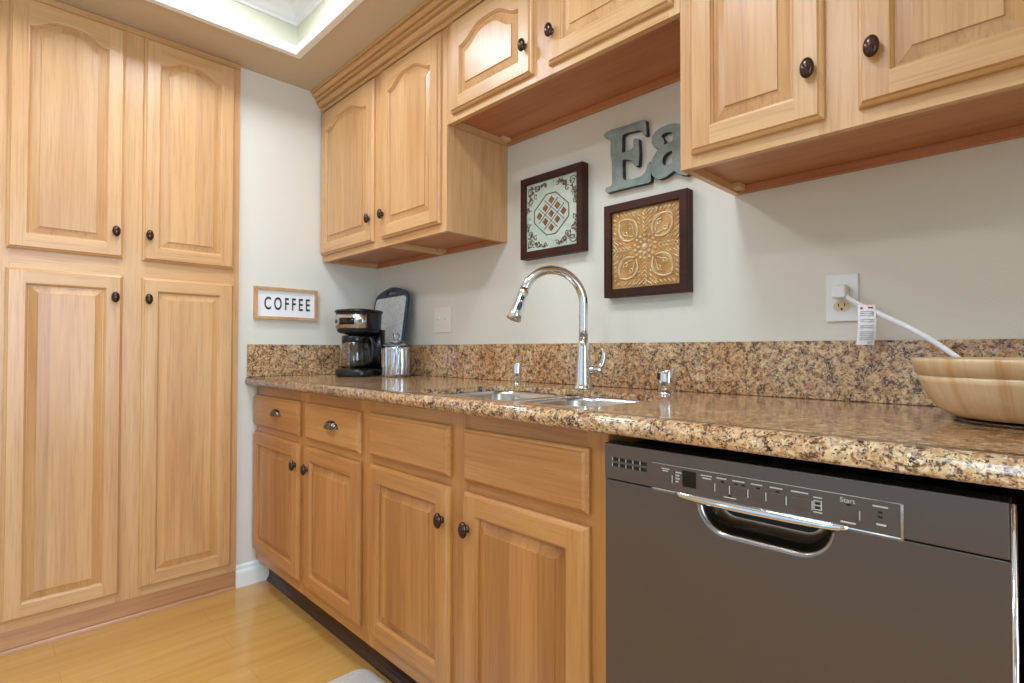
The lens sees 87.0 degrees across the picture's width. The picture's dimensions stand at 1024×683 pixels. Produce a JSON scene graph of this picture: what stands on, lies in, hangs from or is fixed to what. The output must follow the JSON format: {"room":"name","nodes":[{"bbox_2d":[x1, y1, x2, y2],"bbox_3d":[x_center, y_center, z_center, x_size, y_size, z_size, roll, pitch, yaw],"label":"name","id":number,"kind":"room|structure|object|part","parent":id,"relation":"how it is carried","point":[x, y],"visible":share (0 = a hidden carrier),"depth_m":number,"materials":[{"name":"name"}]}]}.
{"room":"kitchen","nodes":[
{"label":"kitchen","id":0,"kind":"room"},
{"bbox_2d":[0,580,391,682],"bbox_3d":[-0.567,1.057,-0.113,3.900,0.050,4.400,1,-1,-44],"label":"floor","id":1,"kind":"structure","parent":0,"point":[252,633],"depth_m":1.84,"materials":[{"name":"laminate"}]},
{"bbox_2d":[0,0,240,656],"bbox_3d":[-1.465,-0.075,2.059,0.790,2.279,0.063,1,-1,-44],"label":"pantry cabinet","id":2,"kind":"object","parent":1,"relation":"on","point":[120,143],"visible":1,"depth_m":2.02,"materials":[{"name":"brown wood"}]},
{"bbox_3d":[-1.597,0.348,1.927,0.326,1.200,0.019,1,-1,-44],"label":"door","id":3,"kind":"part","parent":2,"relation":"part of","materials":[{"name":"brown wood"}]},
{"bbox_3d":[-1.595,-0.755,1.944,0.326,0.874,0.019,1,-1,-44],"label":"door","id":4,"kind":"part","parent":2,"relation":"part of","materials":[{"name":"brown wood"}]},
{"bbox_3d":[-1.482,-0.166,2.016,0.026,0.041,0.024,1,-1,-44],"label":"knob","id":5,"kind":"part","parent":2,"relation":"part of","materials":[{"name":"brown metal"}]},
{"bbox_3d":[-1.482,-0.414,2.020,0.026,0.041,0.024,1,-1,-44],"label":"knob","id":6,"kind":"part","parent":2,"relation":"part of","materials":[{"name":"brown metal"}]},
{"bbox_3d":[-1.483,1.016,2.058,0.788,0.062,0.017,1,-1,-44],"label":"board","id":7,"kind":"part","parent":2,"relation":"part of","materials":[{"name":"brown wood"}]},
{"bbox_3d":[-1.407,-0.165,2.090,0.026,0.041,0.024,1,-1,-44],"label":"knob","id":8,"kind":"part","parent":2,"relation":"part of","materials":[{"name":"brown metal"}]},
{"bbox_3d":[-1.406,-0.413,2.094,0.026,0.041,0.024,1,-1,-44],"label":"knob","id":9,"kind":"part","parent":2,"relation":"part of","materials":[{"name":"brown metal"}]},
{"bbox_3d":[-1.319,0.353,2.199,0.329,1.200,0.019,1,-1,-44],"label":"door","id":10,"kind":"part","parent":2,"relation":"part of","materials":[{"name":"brown wood"}]},
{"bbox_3d":[-1.318,-0.750,2.216,0.329,0.874,0.019,1,-1,-44],"label":"door","id":11,"kind":"part","parent":2,"relation":"part of","materials":[{"name":"brown wood"}]},
{"bbox_2d":[252,386,370,644],"bbox_3d":[-0.591,0.632,2.239,0.645,0.873,0.982,1,-1,-44],"label":"base cabinet","id":12,"kind":"object","parent":1,"relation":"on","point":[311,455],"visible":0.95,"depth_m":1.93,"materials":[{"name":"orange wood"}]},
{"bbox_3d":[-0.969,0.288,2.188,0.024,0.026,0.092,1,-1,-44],"label":"cup pull","id":13,"kind":"part","parent":12,"relation":"part of","materials":[{"name":"grey metal"}]},
{"bbox_3d":[-0.974,0.652,2.217,0.019,0.519,0.474,1,-1,-44],"label":"door","id":14,"kind":"part","parent":12,"relation":"part of","materials":[{"name":"orange wood"}]},
{"bbox_3d":[-0.973,0.299,2.222,0.019,0.134,0.474,1,-1,-44],"label":"drawer","id":15,"kind":"part","parent":12,"relation":"part of","materials":[{"name":"orange wood"}]},
{"bbox_3d":[-0.836,0.471,2.049,0.024,0.041,0.026,1,-1,-44],"label":"knob","id":16,"kind":"part","parent":12,"relation":"part of","materials":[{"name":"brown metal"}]},
{"bbox_3d":[-0.763,0.470,1.974,0.024,0.041,0.026,1,-1,-44],"label":"knob","id":17,"kind":"part","parent":12,"relation":"part of","materials":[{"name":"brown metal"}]},
{"bbox_3d":[-0.626,0.283,1.837,0.024,0.026,0.092,1,-1,-44],"label":"cup pull","id":18,"kind":"part","parent":12,"relation":"part of","materials":[{"name":"grey metal"}]},
{"bbox_3d":[-0.626,0.647,1.862,0.019,0.519,0.406,1,-1,-44],"label":"door","id":19,"kind":"part","parent":12,"relation":"part of","materials":[{"name":"orange wood"}]},
{"bbox_3d":[-0.626,0.294,1.867,0.019,0.134,0.406,1,-1,-44],"label":"drawer","id":20,"kind":"part","parent":12,"relation":"part of","materials":[{"name":"orange wood"}]},
{"bbox_2d":[266,569,417,682],"bbox_3d":[-0.437,1.012,1.760,0.025,0.098,1.899,1,-1,-44],"label":"baseboard","id":21,"kind":"structure","parent":12,"relation":"attached to","point":[394,674],"depth_m":1.92,"materials":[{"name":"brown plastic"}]},
{"bbox_2d":[245,339,1023,489],"bbox_3d":[0.086,0.092,1.554,0.654,0.181,2.948,1,-1,-44],"label":"countertop","id":22,"kind":"structure","parent":12,"relation":"on","point":[844,403],"depth_m":1.24,"materials":[{"name":"stone"}]},
{"bbox_2d":[334,308,384,376],"bbox_3d":[-0.697,0.006,2.456,0.195,0.303,0.208,0,-1,18],"label":"coffee maker","id":23,"kind":"object","parent":22,"relation":"on","point":[353,321],"visible":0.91,"depth_m":2.38,"materials":[{"name":"black plastic"}]},
{"bbox_3d":[-0.729,-0.090,2.394,0.177,0.063,0.061,0,-1,31],"label":"control panel","id":24,"kind":"part","parent":23,"relation":"part of","materials":[{"name":"silver metal"}]},
{"bbox_2d":[343,333,370,334],"bbox_3d":[-0.700,-0.036,2.446,0.134,0.014,0.134,0,-1,18],"label":"basket","id":25,"kind":"object","parent":23,"relation":"on","point":[343,333],"depth_m":2.40,"materials":[{"name":"black plastic"}]},
{"bbox_2d":[339,335,375,368],"bbox_3d":[-0.701,0.046,2.423,0.141,0.150,0.166,1,-1,-27],"label":"coffee carafe","id":26,"kind":"object","parent":23,"relation":"on","point":[355,351],"visible":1,"depth_m":2.38,"materials":[{"name":"clear glass"}]},
{"bbox_3d":[-0.707,0.058,2.434,0.141,0.124,0.141,0,-1,28],"label":"glass","id":27,"kind":"part","parent":26,"relation":"part of","materials":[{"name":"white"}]},
{"bbox_3d":[-0.707,-0.013,2.435,0.121,0.032,0.121,0,-1,28],"label":"lid","id":28,"kind":"part","parent":26,"relation":"part of","materials":[{"name":"black plastic"}]},
{"bbox_3d":[-0.632,0.037,2.395,0.057,0.121,0.022,0,-1,28],"label":"handle","id":29,"kind":"part","parent":26,"relation":"part of","materials":[{"name":"black plastic"}]},
{"bbox_3d":[-0.696,-0.138,2.458,0.195,0.015,0.208,0,-1,18],"label":"lid","id":30,"kind":"part","parent":23,"relation":"part of","materials":[{"name":"black plastic"}]},
{"bbox_2d":[374,287,409,342],"bbox_3d":[-0.607,-0.053,2.637,0.076,0.430,0.310,1,-1,-44],"label":"cutting board","id":31,"kind":"object","parent":22,"relation":"on","point":[395,308],"visible":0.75,"depth_m":2.61,"materials":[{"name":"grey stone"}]},
{"bbox_2d":[381,333,410,376],"bbox_3d":[-0.522,0.059,2.423,0.133,0.196,0.133,1,-1,-44],"label":"canister","id":32,"kind":"object","parent":22,"relation":"on","point":[395,353],"visible":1,"depth_m":2.37,"materials":[{"name":"silver metal"}]},
{"bbox_2d":[381,346,409,376],"bbox_3d":[-0.522,0.089,2.422,0.126,0.136,0.128,1,-1,-44],"label":"jar","id":33,"kind":"object","parent":32,"relation":"on","point":[395,360],"depth_m":2.37,"materials":[{"name":"silver metal"}]},
{"bbox_3d":[-0.522,-0.010,2.424,0.133,0.058,0.133,1,-1,-44],"label":"lid","id":34,"kind":"part","parent":32,"relation":"part of","materials":[{"name":"clear glass"}]},
{"bbox_2d":[513,362,521,384],"bbox_3d":[0.018,0.111,1.878,0.032,0.077,0.032,1,-1,-44],"label":"soap dispenser","id":35,"kind":"object","parent":22,"relation":"on","point":[517,367],"visible":1,"depth_m":1.86,"materials":[{"name":"silver metal"}]},
{"bbox_2d":[445,390,641,405],"bbox_3d":[0.058,0.257,1.481,0.417,0.194,0.678,1,-1,-44],"label":"sink","id":36,"kind":"object","parent":22,"relation":"in","point":[508,395],"visible":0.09,"depth_m":1.57,"materials":[{"name":"silver metal"}]},
{"bbox_2d":[445,390,565,400],"bbox_3d":[-0.066,0.259,1.608,0.417,0.194,0.322,1,-1,-44],"label":"basin","id":37,"kind":"object","parent":36,"relation":"in","point":[508,395],"depth_m":1.77,"materials":[{"name":"silver metal"}]},
{"bbox_2d":[516,396,641,405],"bbox_3d":[0.172,0.256,1.365,0.417,0.194,0.354,1,-1,-44],"label":"basin","id":38,"kind":"object","parent":36,"relation":"in","point":[554,400],"depth_m":1.55,"materials":[{"name":"silver metal"}]},
{"bbox_2d":[507,266,605,388],"bbox_3d":[0.132,-0.043,1.644,0.314,0.377,0.065,0,-1,-17],"label":"kitchen faucet","id":39,"kind":"object","parent":22,"relation":"on","point":[585,370],"visible":1,"depth_m":1.65,"materials":[{"name":"chrome"},{"name":"dark plastic"}]},
{"bbox_3d":[0.129,-0.110,1.641,0.225,0.243,0.027,0,-1,-20],"label":"spout","id":40,"kind":"part","parent":39,"relation":"part of","materials":[{"name":"silver metal"}]},
{"bbox_3d":[0.256,0.062,1.666,0.069,0.083,0.030,0,-1,9],"label":"lever handle","id":41,"kind":"part","parent":39,"relation":"part of","materials":[{"name":"silver metal"}]},
{"bbox_2d":[657,368,675,394],"bbox_3d":[0.420,0.108,1.468,0.047,0.071,0.049,1,-1,-44],"label":"air gap","id":42,"kind":"object","parent":22,"relation":"on","point":[666,378],"visible":1,"depth_m":1.45,"materials":[{"name":"silver metal"}]},
{"bbox_2d":[911,357,1023,428],"bbox_3d":[0.861,0.081,0.882,0.334,0.107,0.334,1,-1,-44],"label":"salad bowl","id":43,"kind":"object","parent":22,"relation":"on","point":[989,391],"visible":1,"depth_m":0.84,"materials":[{"name":"brown wood"}]},
{"bbox_2d":[831,285,960,356],"bbox_3d":[0.840,-0.017,1.129,0.042,0.237,0.364,0,-1,-22],"label":"power cord","id":44,"kind":"object","parent":43,"relation":"in","point":[866,333],"visible":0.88,"depth_m":1.21,"materials":[{"name":"white plastic"}]},
{"bbox_2d":[859,311,872,342],"bbox_3d":[0.795,-0.032,1.210,0.010,0.071,0.030,1,-1,-44],"label":"tag","id":45,"kind":"object","parent":44,"relation":"attached to","point":[865,317],"depth_m":1.21,"materials":[{"name":"white paper"}]},
{"bbox_2d":[327,669,386,682],"bbox_3d":[-0.343,1.048,1.271,0.488,0.011,0.876,1,-1,-44],"label":"kitchen rug","id":46,"kind":"object","parent":1,"relation":"on","point":[360,675],"visible":1,"depth_m":1.68,"materials":[{"name":"grey fabric"}]},
{"bbox_2d":[368,396,646,682],"bbox_3d":[0.070,0.622,1.564,0.645,0.873,0.906,1,-1,-44],"label":"base cabinet","id":47,"kind":"object","parent":1,"relation":"on","point":[487,550],"visible":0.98,"depth_m":1.28,"materials":[{"name":"orange wood"}]},
{"bbox_3d":[-0.301,0.639,1.530,0.019,0.525,0.402,1,-1,-44],"label":"door","id":48,"kind":"part","parent":47,"relation":"part of","materials":[{"name":"orange wood"}]},
{"bbox_3d":[-0.300,0.286,1.535,0.019,0.132,0.402,1,-1,-44],"label":"false drawer","id":49,"kind":"part","parent":47,"relation":"part of","materials":[{"name":"orange wood"}]},
{"bbox_3d":[-0.191,0.462,1.390,0.024,0.041,0.026,1,-1,-44],"label":"knob","id":50,"kind":"part","parent":47,"relation":"part of","materials":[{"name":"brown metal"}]},
{"bbox_3d":[-0.119,0.461,1.317,0.024,0.041,0.026,1,-1,-44],"label":"knob","id":51,"kind":"part","parent":47,"relation":"part of","materials":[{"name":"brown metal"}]},
{"bbox_3d":[0.016,0.635,1.206,0.019,0.525,0.388,1,-1,-44],"label":"door","id":52,"kind":"part","parent":47,"relation":"part of","materials":[{"name":"orange wood"}]},
{"bbox_3d":[0.017,0.281,1.212,0.019,0.132,0.388,1,-1,-44],"label":"false drawer","id":53,"kind":"part","parent":47,"relation":"part of","materials":[{"name":"orange wood"}]},
{"bbox_3d":[0.404,0.569,1.269,0.582,0.772,0.016,1,-1,-44],"label":"panel","id":54,"kind":"part","parent":47,"relation":"part of","materials":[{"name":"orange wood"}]},
{"bbox_2d":[605,439,1023,682],"bbox_3d":[0.589,0.621,1.027,0.604,0.853,0.578,1,-1,-44],"label":"dishwasher","id":55,"kind":"object","parent":1,"relation":"on","point":[723,566],"visible":1,"depth_m":0.79,"materials":[{"name":"black metal"}]},
{"bbox_3d":[0.378,0.235,0.830,0.003,0.043,0.364,1,-1,-44],"label":"touch panel","id":56,"kind":"part","parent":55,"relation":"part of","materials":[{"name":"grey metal"}]},
{"bbox_3d":[0.582,0.560,0.620,0.007,0.745,0.007,0,-1,-14],"label":"edge trim","id":57,"kind":"part","parent":55,"relation":"part of","materials":[{"name":"silver metal"}]},
{"bbox_2d":[55,0,425,90],"bbox_3d":[-0.564,-1.389,-0.075,3.900,0.279,4.400,1,-1,-44],"label":"ceiling","id":58,"kind":"structure","parent":0,"point":[370,19],"depth_m":2.14,"materials":[{"name":"paint"}]},
{"bbox_2d":[146,0,363,58],"bbox_3d":[-0.688,-1.250,0.375,2.379,0.037,3.044,1,-1,-44],"label":"trim","id":59,"kind":"structure","parent":58,"relation":"attached to","point":[345,7],"depth_m":2.07,"materials":[{"name":"white paint"}]},
{"bbox_2d":[234,0,323,27],"bbox_3d":[-0.688,-1.407,0.378,2.347,0.108,3.012,1,-1,-44],"label":"trim","id":60,"kind":"structure","parent":58,"relation":"attached to","point":[292,12],"depth_m":2.19,"materials":[{"name":"white paint"}]},
{"bbox_2d":[236,67,376,564],"bbox_3d":[-2.147,-0.230,1.522,4.140,2.670,0.120,1,-1,-44],"label":"wall","id":61,"kind":"structure","parent":0,"point":[280,183],"depth_m":2.49,"materials":[{"name":"beige paint"}]},
{"bbox_2d":[235,560,268,587],"bbox_3d":[-1.150,1.022,2.386,0.141,0.096,0.014,1,-1,-44],"label":"baseboard","id":62,"kind":"structure","parent":61,"relation":"attached to","point":[255,571],"depth_m":2.38,"materials":[{"name":"white paint"}]},
{"bbox_2d":[253,286,317,320],"bbox_3d":[-1.045,-0.173,2.501,0.290,0.146,0.019,1,-1,-44],"label":"coffee sign","id":63,"kind":"object","parent":61,"relation":"attached to","point":[275,303],"visible":1,"depth_m":2.49,"materials":[{"name":"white wood"}]},
{"bbox_2d":[247,344,340,376],"bbox_3d":[-0.935,0.088,2.602,0.646,0.143,0.022,1,-1,-44],"label":"backsplash","id":64,"kind":"structure","parent":61,"relation":"attached to","point":[262,359],"depth_m":2.50,"materials":[{"name":"stone"}]},
{"bbox_2d":[377,81,1023,395],"bbox_3d":[0.871,-0.229,1.314,0.120,2.670,4.400,1,-1,-44],"label":"wall","id":65,"kind":"structure","parent":0,"point":[935,243],"depth_m":1.43,"materials":[{"name":"beige paint"}]},
{"bbox_2d":[320,28,506,268],"bbox_3d":[-0.486,-0.799,2.377,0.344,0.819,0.988,1,-1,-44],"label":"upper cabinet","id":66,"kind":"object","parent":65,"relation":"attached to","point":[400,184],"visible":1,"depth_m":2.13,"materials":[{"name":"brown wood"}]},
{"bbox_3d":[-0.755,-0.766,2.453,0.019,0.696,0.488,1,-1,-44],"label":"door","id":67,"kind":"part","parent":66,"relation":"part of","materials":[{"name":"brown wood"}]},
{"bbox_3d":[-0.805,-0.793,2.745,0.283,0.819,0.016,1,-1,-44],"label":"panel","id":68,"kind":"part","parent":66,"relation":"part of","materials":[{"name":"brown wood"}]},
{"bbox_3d":[-0.614,-0.519,2.273,0.024,0.041,0.026,1,-1,-44],"label":"knob","id":69,"kind":"part","parent":66,"relation":"part of","materials":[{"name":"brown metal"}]},
{"bbox_3d":[-0.538,-0.520,2.196,0.024,0.041,0.026,1,-1,-44],"label":"knob","id":70,"kind":"part","parent":66,"relation":"part of","materials":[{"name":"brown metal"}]},
{"bbox_3d":[-0.572,-0.800,2.292,0.018,0.819,0.988,1,-1,-44],"label":"frame","id":71,"kind":"part","parent":66,"relation":"part of","materials":[{"name":"brown wood"}]},
{"bbox_2d":[311,0,484,112],"bbox_3d":[-0.039,-1.175,1.695,0.064,0.088,2.599,1,-1,-44],"label":"crown molding","id":72,"kind":"structure","parent":66,"relation":"attached to","point":[431,17],"depth_m":2.13,"materials":[{"name":"brown wood"}]},
{"bbox_3d":[-0.398,-0.772,2.088,0.019,0.696,0.395,1,-1,-44],"label":"door","id":73,"kind":"part","parent":66,"relation":"part of","materials":[{"name":"brown wood"}]},
{"bbox_3d":[-0.465,-0.416,2.392,0.283,0.014,0.956,1,-1,-44],"label":"panel","id":74,"kind":"part","parent":66,"relation":"part of","materials":[{"name":"brown wood"}]},
{"bbox_3d":[-0.371,-0.397,2.483,0.018,0.020,0.954,1,-1,-44],"label":"hanging rail","id":75,"kind":"part","parent":66,"relation":"part of","materials":[{"name":"brown wood"}]},
{"bbox_3d":[-0.125,-0.803,2.050,0.283,0.819,0.016,1,-1,-44],"label":"panel","id":76,"kind":"part","parent":66,"relation":"part of","materials":[{"name":"brown wood"}]},
{"bbox_2d":[434,306,451,332],"bbox_3d":[-0.316,-0.098,2.426,0.016,0.116,0.125,1,-1,-44],"label":"light switch","id":77,"kind":"object","parent":65,"relation":"attached to","point":[442,316],"visible":1,"depth_m":2.42,"materials":[{"name":"white plastic"}]},
{"bbox_2d":[520,161,587,260],"bbox_3d":[0.146,-0.460,1.945,0.035,0.302,0.295,1,-1,-44],"label":"wall art","id":78,"kind":"object","parent":65,"relation":"attached to","point":[554,203],"visible":1,"depth_m":1.92,"materials":[{"name":"brown wood"}]},
{"bbox_3d":[0.149,-0.460,1.947,0.027,0.250,0.243,1,-1,-44],"label":"tin panel","id":79,"kind":"part","parent":78,"relation":"part of","materials":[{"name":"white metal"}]},
{"bbox_2d":[447,0,679,146],"bbox_3d":[0.177,-0.999,1.703,0.344,0.439,0.904,1,-1,-44],"label":"upper cabinet","id":80,"kind":"object","parent":65,"relation":"attached to","point":[518,71],"visible":0.97,"depth_m":1.66,"materials":[{"name":"brown wood"}]},
{"bbox_3d":[-0.112,-0.994,2.041,0.283,0.439,0.016,1,-1,-44],"label":"panel","id":81,"kind":"part","parent":80,"relation":"part of","materials":[{"name":"brown wood"}]},
{"bbox_3d":[-0.076,-0.964,1.763,0.019,0.322,0.394,1,-1,-44],"label":"door","id":82,"kind":"part","parent":80,"relation":"part of","materials":[{"name":"brown wood"}]},
{"bbox_3d":[0.029,-0.892,1.623,0.024,0.041,0.026,1,-1,-44],"label":"knob","id":83,"kind":"part","parent":80,"relation":"part of","materials":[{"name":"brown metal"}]},
{"bbox_3d":[0.105,-0.894,1.546,0.024,0.041,0.026,1,-1,-44],"label":"knob","id":84,"kind":"part","parent":80,"relation":"part of","materials":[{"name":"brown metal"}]},
{"bbox_3d":[0.292,-0.787,1.813,0.018,0.020,0.870,1,-1,-44],"label":"hanging rail","id":85,"kind":"part","parent":80,"relation":"part of","materials":[{"name":"brown wood"}]},
{"bbox_3d":[0.245,-0.968,1.435,0.019,0.322,0.394,1,-1,-44],"label":"door","id":86,"kind":"part","parent":80,"relation":"part of","materials":[{"name":"brown wood"}]},
{"bbox_2d":[604,120,690,193],"bbox_3d":[0.419,-0.589,1.681,0.019,0.212,0.311,1,-1,-44],"label":"word sign","id":87,"kind":"object","parent":65,"relation":"attached to","point":[658,169],"visible":0.94,"depth_m":1.68,"materials":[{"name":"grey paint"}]},
{"bbox_2d":[604,188,692,298],"bbox_3d":[0.414,-0.293,1.669,0.035,0.299,0.293,1,-1,-44],"label":"wall art","id":88,"kind":"object","parent":65,"relation":"attached to","point":[648,241],"visible":1,"depth_m":1.65,"materials":[{"name":"brown wood"}]},
{"bbox_3d":[0.415,-0.293,1.670,0.030,0.247,0.244,1,-1,-44],"label":"tin panel","id":89,"kind":"part","parent":88,"relation":"part of","materials":[{"name":"gold metal"}]},
{"bbox_2d":[409,339,1023,405],"bbox_3d":[0.320,0.076,1.768,0.020,0.143,2.926,1,-1,-44],"label":"backsplash","id":90,"kind":"structure","parent":65,"relation":"attached to","point":[883,371],"depth_m":1.45,"materials":[{"name":"stone"}]},
{"bbox_2d":[826,273,858,321],"bbox_3d":[0.794,-0.105,1.298,0.008,0.114,0.069,1,-1,-44],"label":"wall outlet","id":91,"kind":"object","parent":65,"relation":"attached to","point":[837,310],"visible":0.7,"depth_m":1.29,"materials":[{"name":"white plastic"}]},
{"bbox_2d":[834,301,849,310],"bbox_3d":[0.792,-0.085,1.296,0.002,0.024,0.034,1,-1,-44],"label":"receptacle","id":92,"kind":"object","parent":91,"relation":"attached to","point":[838,305],"depth_m":1.29,"materials":[{"name":"beige plastic"}]},
{"bbox_2d":[680,0,1023,195],"bbox_3d":[0.734,-0.817,1.131,0.344,0.819,0.688,1,-1,-44],"label":"upper cabinet","id":93,"kind":"object","parent":65,"relation":"attached to","point":[774,93],"visible":1,"depth_m":1.08,"materials":[{"name":"brown wood"}]},
{"bbox_3d":[0.521,-0.813,1.392,0.283,0.819,0.016,1,-1,-44],"label":"panel","id":94,"kind":"part","parent":93,"relation":"part of","materials":[{"name":"brown wood"}]},
{"bbox_3d":[0.512,-0.784,1.158,0.019,0.698,0.278,1,-1,-44],"label":"door","id":95,"kind":"part","parent":93,"relation":"part of","materials":[{"name":"brown wood"}]},
{"bbox_3d":[0.578,-0.536,1.056,0.024,0.041,0.026,1,-1,-44],"label":"knob","id":96,"kind":"part","parent":93,"relation":"part of","materials":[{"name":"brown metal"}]},
{"bbox_3d":[0.755,-0.434,1.146,0.283,0.014,0.656,1,-1,-44],"label":"panel","id":97,"kind":"part","parent":93,"relation":"part of","materials":[{"name":"brown wood"}]},
{"bbox_3d":[0.653,-0.537,0.980,0.024,0.041,0.026,1,-1,-44],"label":"knob","id":98,"kind":"part","parent":93,"relation":"part of","materials":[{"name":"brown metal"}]},
{"bbox_3d":[0.849,-0.415,1.238,0.018,0.020,0.654,1,-1,-44],"label":"hanging rail","id":99,"kind":"part","parent":93,"relation":"part of","materials":[{"name":"brown wood"}]},
{"bbox_3d":[0.751,-0.788,0.915,0.019,0.698,0.287,1,-1,-44],"label":"door","id":100,"kind":"part","parent":93,"relation":"part of","materials":[{"name":"brown wood"}]}
]}

